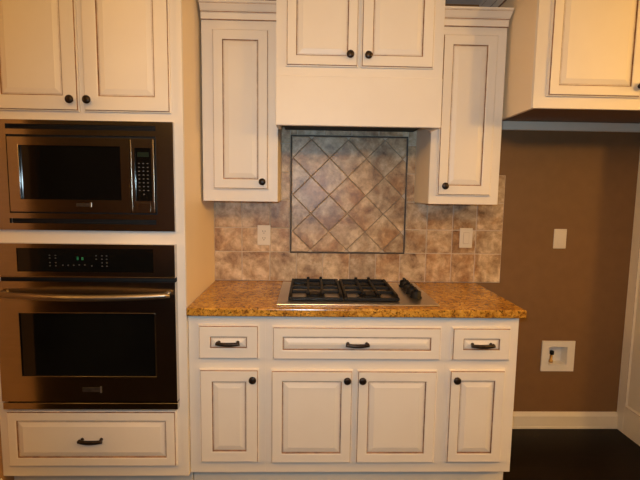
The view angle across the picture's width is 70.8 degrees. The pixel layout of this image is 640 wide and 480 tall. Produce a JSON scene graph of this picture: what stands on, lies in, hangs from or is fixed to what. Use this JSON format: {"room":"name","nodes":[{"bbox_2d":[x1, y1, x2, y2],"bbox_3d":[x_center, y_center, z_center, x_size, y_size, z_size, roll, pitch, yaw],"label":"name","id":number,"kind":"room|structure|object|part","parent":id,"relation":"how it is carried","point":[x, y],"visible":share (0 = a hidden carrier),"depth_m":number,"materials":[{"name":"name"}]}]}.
{"room":"kitchen","nodes":[
{"label":"kitchen","id":0,"kind":"room"},
{"bbox_2d":[0,428,13,479],"bbox_3d":[-1.527,-0.055,2.111,0.130,2.500,0.980,1,6,-2],"label":"wall","id":1,"kind":"structure","parent":0,"point":[2,476],"depth_m":2.08,"materials":[{"name":"beige paint"}]},
{"bbox_2d":[215,0,639,411],"bbox_3d":[1.833,-0.075,2.747,10.100,2.500,0.120,1,6,-2],"label":"wall","id":2,"kind":"structure","parent":0,"point":[583,183],"depth_m":2.70,"materials":[{"name":"brown paint"}]},
{"bbox_2d":[198,0,281,201],"bbox_3d":[-0.400,-0.687,2.376,0.376,0.957,0.373,1,6,-2],"label":"upper cabinet","id":3,"kind":"object","parent":2,"relation":"attached to","point":[242,139],"visible":0.95,"depth_m":2.22,"materials":[{"name":"paint"}]},
{"bbox_3d":[-0.391,-1.106,2.168,0.374,0.078,0.048,1,6,-2],"label":"crown moulding","id":4,"kind":"part","parent":3,"relation":"part of","materials":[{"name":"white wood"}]},
{"bbox_3d":[-0.394,-0.641,2.233,0.277,0.776,0.020,1,6,-2],"label":"door","id":5,"kind":"part","parent":3,"relation":"part of","materials":[{"name":"beige paint"}]},
{"bbox_3d":[-0.288,-0.290,2.249,0.035,0.035,0.028,1,6,-2],"label":"knob","id":6,"kind":"part","parent":3,"relation":"part of","materials":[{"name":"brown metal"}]},
{"bbox_2d":[214,126,505,282],"bbox_3d":[0.235,-0.211,2.624,1.696,0.920,0.014,1,6,-2],"label":"tile backsplash","id":7,"kind":"structure","parent":2,"relation":"attached to","point":[347,208],"depth_m":2.63,"materials":[{"name":"tile"}]},
{"bbox_2d":[257,225,270,244],"bbox_3d":[-0.326,-0.028,2.623,0.076,0.117,0.008,1,6,-2],"label":"wall outlet","id":8,"kind":"object","parent":7,"relation":"attached to","point":[263,231],"visible":1,"depth_m":2.62,"materials":[{"name":"beige plastic"}]},
{"bbox_2d":[261,229,266,233],"bbox_3d":[-0.326,-0.047,2.618,0.034,0.029,0.002,1,6,-2],"label":"receptacle","id":9,"kind":"object","parent":8,"relation":"attached to","point":[263,231],"depth_m":2.62,"materials":[{"name":"beige plastic"}]},
{"bbox_2d":[261,236,266,240],"bbox_3d":[-0.327,-0.009,2.623,0.034,0.029,0.002,1,6,-2],"label":"receptacle","id":10,"kind":"object","parent":8,"relation":"attached to","point":[263,238],"depth_m":2.62,"materials":[{"name":"beige plastic"}]},
{"bbox_2d":[459,228,472,247],"bbox_3d":[0.861,-0.011,2.654,0.076,0.117,0.010,1,6,-2],"label":"light switch","id":11,"kind":"object","parent":7,"relation":"attached to","point":[465,240],"visible":1,"depth_m":2.65,"materials":[{"name":"beige plastic"}]},
{"bbox_2d":[276,0,444,131],"bbox_3d":[0.180,-0.928,2.285,0.774,0.751,0.533,1,6,-2],"label":"upper cabinet","id":12,"kind":"object","parent":2,"relation":"attached to","point":[342,65],"visible":1,"depth_m":2.07,"materials":[{"name":"paint"}]},
{"bbox_3d":[0.012,-1.007,2.042,0.331,0.428,0.020,1,6,-2],"label":"door","id":13,"kind":"part","parent":12,"relation":"part of","materials":[{"name":"beige paint"}]},
{"bbox_3d":[0.138,-0.841,2.039,0.035,0.035,0.028,1,6,-2],"label":"knob","id":14,"kind":"part","parent":12,"relation":"part of","materials":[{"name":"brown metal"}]},
{"bbox_3d":[0.186,-0.961,2.071,0.771,0.639,0.020,1,6,-2],"label":"frame","id":15,"kind":"part","parent":12,"relation":"part of","materials":[{"name":"beige paint"}]},
{"bbox_3d":[0.221,-0.838,2.041,0.035,0.035,0.028,1,6,-2],"label":"knob","id":16,"kind":"part","parent":12,"relation":"part of","materials":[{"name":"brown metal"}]},
{"bbox_3d":[0.358,-1.003,2.051,0.336,0.428,0.020,1,6,-2],"label":"door","id":17,"kind":"part","parent":12,"relation":"part of","materials":[{"name":"beige paint"}]},
{"bbox_2d":[414,6,513,204],"bbox_3d":[0.744,-0.674,2.406,0.367,0.957,0.373,1,6,-2],"label":"upper cabinet","id":18,"kind":"object","parent":2,"relation":"attached to","point":[457,162],"visible":0.9,"depth_m":2.26,"materials":[{"name":"paint"}]},
{"bbox_3d":[0.632,-0.273,2.274,0.035,0.035,0.028,1,6,-2],"label":"knob","id":19,"kind":"part","parent":18,"relation":"part of","materials":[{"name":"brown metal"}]},
{"bbox_3d":[0.739,-0.620,2.264,0.276,0.792,0.020,1,6,-2],"label":"door","id":20,"kind":"part","parent":18,"relation":"part of","materials":[{"name":"beige paint"}]},
{"bbox_3d":[0.751,-1.106,2.360,0.365,0.078,0.373,1,6,-2],"label":"crown moulding","id":21,"kind":"part","parent":18,"relation":"part of","materials":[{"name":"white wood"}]},
{"bbox_2d":[540,341,575,370],"bbox_3d":[1.454,0.707,2.787,0.202,0.190,0.071,1,6,-2],"label":"outlet box","id":22,"kind":"object","parent":2,"relation":"attached to","point":[555,355],"visible":1,"depth_m":2.76,"materials":[{"name":"white plastic"}]},
{"bbox_2d":[479,0,639,122],"bbox_3d":[1.392,-0.947,2.255,0.991,0.672,0.648,1,6,-2],"label":"upper cabinet","id":23,"kind":"object","parent":2,"relation":"attached to","point":[567,60],"visible":0.85,"depth_m":1.98,"materials":[{"name":"beige paint"}]},
{"bbox_3d":[1.395,-1.242,2.223,0.989,0.078,0.647,1,6,-2],"label":"crown moulding","id":24,"kind":"part","parent":23,"relation":"part of","materials":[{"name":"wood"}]},
{"bbox_2d":[502,121,639,131],"bbox_3d":[1.414,-0.656,2.604,0.922,0.049,0.019,1,6,-2],"label":"trim","id":25,"kind":"structure","parent":23,"relation":"attached to","point":[506,125],"depth_m":2.60,"materials":[{"name":"white paint"}]},
{"bbox_3d":[1.423,-0.894,1.995,0.942,0.623,0.020,1,6,-2],"label":"frame","id":26,"kind":"part","parent":23,"relation":"part of","materials":[{"name":"beige paint"}]},
{"bbox_3d":[1.216,-0.894,1.970,0.417,0.523,0.020,1,6,-2],"label":"door","id":27,"kind":"part","parent":23,"relation":"part of","materials":[{"name":"beige paint"}]},
{"bbox_2d":[553,229,566,248],"bbox_3d":[1.429,-0.007,2.680,0.076,0.117,0.008,1,6,-2],"label":"outlet","id":28,"kind":"object","parent":2,"relation":"attached to","point":[559,241],"visible":1,"depth_m":2.68,"materials":[{"name":"beige plastic"}]},
{"bbox_2d":[557,240,562,244],"bbox_3d":[1.428,0.013,2.679,0.034,0.029,0.002,1,6,-2],"label":"receptacle","id":29,"kind":"object","parent":28,"relation":"attached to","point":[559,242],"depth_m":2.68,"materials":[{"name":"beige plastic"}]},
{"bbox_2d":[512,411,617,428],"bbox_3d":[1.380,1.119,2.795,0.941,0.104,0.017,1,6,-2],"label":"baseboard","id":30,"kind":"structure","parent":2,"relation":"attached to","point":[521,419],"depth_m":2.79,"materials":[{"name":"white paint"}]},
{"bbox_2d":[445,0,482,4],"bbox_3d":[0.658,-0.929,-1.650,12.700,0.100,8.620,1,6,-2],"label":"ceiling","id":31,"kind":"structure","parent":0,"point":[475,2],"depth_m":2.50,"materials":[{"name":"paint"}]},
{"bbox_2d":[503,429,639,479],"bbox_3d":[0.621,1.646,-1.375,12.700,0.080,8.620,1,6,-2],"label":"floor","id":32,"kind":"structure","parent":0,"point":[536,454],"depth_m":2.51,"materials":[{"name":"brown wood"}]},
{"bbox_2d":[0,0,214,479],"bbox_3d":[-1.035,-0.065,2.273,0.858,2.499,0.681,1,6,-2],"label":"tall cabinet","id":33,"kind":"object","parent":32,"relation":"on","point":[88,60],"visible":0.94,"depth_m":1.97,"materials":[{"name":"paint"}]},
{"bbox_3d":[-1.213,-0.884,1.879,0.386,0.673,0.020,1,6,-2],"label":"door","id":34,"kind":"part","parent":33,"relation":"part of","materials":[{"name":"beige paint"}]},
{"bbox_3d":[-1.051,-0.591,1.891,0.035,0.035,0.028,1,6,-2],"label":"knob","id":35,"kind":"part","parent":33,"relation":"part of","materials":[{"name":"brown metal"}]},
{"bbox_3d":[-0.980,-0.590,1.893,0.035,0.035,0.028,1,6,-2],"label":"knob","id":36,"kind":"part","parent":33,"relation":"part of","materials":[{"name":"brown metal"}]},
{"bbox_2d":[0,119,175,231],"bbox_3d":[-1.026,-0.303,2.199,0.774,0.470,0.539,1,6,-2],"label":"microwave oven","id":37,"kind":"object","parent":33,"relation":"in","point":[84,175],"visible":0.99,"depth_m":1.94,"materials":[{"name":"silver metal"}]},
{"bbox_3d":[-1.076,-0.280,1.945,0.514,0.318,0.024,1,6,-2],"label":"door","id":38,"kind":"part","parent":37,"relation":"part of","materials":[{"name":"silver metal"}]},
{"bbox_3d":[-0.764,-0.276,1.952,0.101,0.318,0.026,1,6,-2],"label":"control panel","id":39,"kind":"part","parent":37,"relation":"part of","materials":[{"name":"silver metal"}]},
{"bbox_2d":[0,242,179,409],"bbox_3d":[-1.038,0.365,2.251,0.780,0.754,0.696,1,6,-2],"label":"wall oven","id":40,"kind":"object","parent":33,"relation":"in","point":[83,325],"visible":0.98,"depth_m":2.00,"materials":[{"name":"silver metal"}]},
{"bbox_3d":[-1.028,0.242,1.933,0.755,0.031,0.090,1,6,-2],"label":"handle","id":41,"kind":"part","parent":40,"relation":"part of","materials":[{"name":"metal"}]},
{"bbox_3d":[-1.021,0.087,1.980,0.768,0.143,0.034,1,6,-2],"label":"control panel","id":42,"kind":"part","parent":40,"relation":"part of","materials":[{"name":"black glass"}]},
{"bbox_3d":[-1.048,0.919,2.052,0.111,0.024,0.032,1,6,-2],"label":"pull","id":43,"kind":"part","parent":33,"relation":"part of","materials":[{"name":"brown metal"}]},
{"bbox_3d":[-1.048,0.916,2.077,0.768,0.270,0.020,1,6,-2],"label":"drawer","id":44,"kind":"part","parent":33,"relation":"part of","materials":[{"name":"beige paint"}]},
{"bbox_3d":[-0.817,-0.880,1.890,0.365,0.673,0.020,1,6,-2],"label":"door","id":45,"kind":"part","parent":33,"relation":"part of","materials":[{"name":"beige paint"}]},
{"bbox_2d":[188,316,265,479],"bbox_3d":[-0.440,0.748,2.387,0.353,0.876,0.654,1,6,-2],"label":"base cabinet","id":46,"kind":"object","parent":32,"relation":"on","point":[227,354],"visible":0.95,"depth_m":2.09,"materials":[{"name":"paint"}]},
{"bbox_3d":[-0.419,0.472,2.045,0.111,0.024,0.032,1,6,-2],"label":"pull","id":47,"kind":"part","parent":46,"relation":"part of","materials":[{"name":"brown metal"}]},
{"bbox_3d":[-0.420,0.469,2.070,0.276,0.161,0.020,1,6,-2],"label":"drawer","id":48,"kind":"part","parent":46,"relation":"part of","materials":[{"name":"beige paint"}]},
{"bbox_3d":[-0.424,0.825,2.108,0.274,0.457,0.020,1,6,-2],"label":"door","id":49,"kind":"part","parent":46,"relation":"part of","materials":[{"name":"beige paint"}]},
{"bbox_3d":[-0.309,0.643,2.067,0.035,0.035,0.028,1,6,-2],"label":"knob","id":50,"kind":"part","parent":46,"relation":"part of","materials":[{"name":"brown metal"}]},
{"bbox_2d":[265,316,445,479],"bbox_3d":[0.155,0.755,2.403,0.838,0.876,0.654,1,6,-2],"label":"base cabinet","id":51,"kind":"object","parent":32,"relation":"on","point":[348,398],"visible":0.98,"depth_m":2.11,"materials":[{"name":"paint"}]},
{"bbox_3d":[-0.040,0.833,2.118,0.382,0.459,0.020,1,6,-2],"label":"door","id":52,"kind":"part","parent":51,"relation":"part of","materials":[{"name":"beige paint"}]},
{"bbox_3d":[0.126,0.650,2.079,0.035,0.035,0.028,1,6,-2],"label":"knob","id":53,"kind":"part","parent":51,"relation":"part of","materials":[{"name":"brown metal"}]},
{"bbox_2d":[186,280,526,317],"bbox_3d":[0.165,0.299,2.361,1.552,0.038,0.641,1,6,-2],"label":"countertop","id":54,"kind":"structure","parent":51,"relation":"on","point":[222,297],"depth_m":2.10,"materials":[{"name":"brown stone"}]},
{"bbox_2d":[276,277,439,306],"bbox_3d":[0.174,0.254,2.356,0.764,0.052,0.525,1,6,-2],"label":"gas cooktop","id":55,"kind":"object","parent":54,"relation":"in","point":[310,292],"visible":1,"depth_m":2.26,"materials":[{"name":"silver metal"}]},
{"bbox_3d":[0.473,0.237,2.520,0.062,0.045,0.062,1,6,-2],"label":"control knob","id":56,"kind":"part","parent":55,"relation":"part of","materials":[{"name":"black plastic"}]},
{"bbox_3d":[0.475,0.247,2.431,0.062,0.045,0.062,1,6,-2],"label":"control knob","id":57,"kind":"part","parent":55,"relation":"part of","materials":[{"name":"black plastic"}]},
{"bbox_3d":[0.477,0.256,2.341,0.062,0.045,0.062,1,6,-2],"label":"control knob","id":58,"kind":"part","parent":55,"relation":"part of","materials":[{"name":"black plastic"}]},
{"bbox_3d":[0.479,0.266,2.252,0.062,0.045,0.062,1,6,-2],"label":"control knob","id":59,"kind":"part","parent":55,"relation":"part of","materials":[{"name":"black plastic"}]},
{"bbox_3d":[0.172,0.479,2.086,0.783,0.158,0.020,1,6,-2],"label":"drawer","id":60,"kind":"part","parent":51,"relation":"part of","materials":[{"name":"beige paint"}]},
{"bbox_3d":[0.172,0.482,2.061,0.111,0.024,0.032,1,6,-2],"label":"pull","id":61,"kind":"part","parent":51,"relation":"part of","materials":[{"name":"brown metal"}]},
{"bbox_3d":[0.197,0.651,2.081,0.035,0.035,0.028,1,6,-2],"label":"knob","id":62,"kind":"part","parent":51,"relation":"part of","materials":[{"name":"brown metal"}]},
{"bbox_3d":[0.359,0.838,2.129,0.376,0.459,0.020,1,6,-2],"label":"door","id":63,"kind":"part","parent":51,"relation":"part of","materials":[{"name":"beige paint"}]},
{"bbox_2d":[435,318,518,479],"bbox_3d":[0.746,0.761,2.418,0.343,0.876,0.654,1,6,-2],"label":"base cabinet","id":64,"kind":"object","parent":32,"relation":"on","point":[480,358],"visible":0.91,"depth_m":2.12,"materials":[{"name":"paint"}]},
{"bbox_3d":[0.637,0.653,2.092,0.035,0.035,0.028,1,6,-2],"label":"knob","id":65,"kind":"part","parent":64,"relation":"part of","materials":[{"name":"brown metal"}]},
{"bbox_3d":[0.737,0.840,2.139,0.265,0.460,0.020,1,6,-2],"label":"door","id":66,"kind":"part","parent":64,"relation":"part of","materials":[{"name":"beige paint"}]},
{"bbox_3d":[0.751,0.486,2.101,0.275,0.158,0.020,1,6,-2],"label":"drawer","id":67,"kind":"part","parent":64,"relation":"part of","materials":[{"name":"beige paint"}]},
{"bbox_3d":[0.752,0.489,2.076,0.111,0.024,0.032,1,6,-2],"label":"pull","id":68,"kind":"part","parent":64,"relation":"part of","materials":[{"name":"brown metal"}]},
{"bbox_2d":[617,155,639,445],"bbox_3d":[1.891,-0.033,2.370,0.032,2.498,0.640,1,6,-2],"label":"panel","id":69,"kind":"object","parent":32,"relation":"on","point":[628,405],"visible":1,"depth_m":2.68,"materials":[{"name":"white paint"}]},
{"bbox_3d":[1.881,-0.058,2.366,0.008,2.212,0.516,1,6,-2],"label":"panel moulding","id":70,"kind":"part","parent":69,"relation":"part of","materials":[{"name":"white paint"}]}
]}

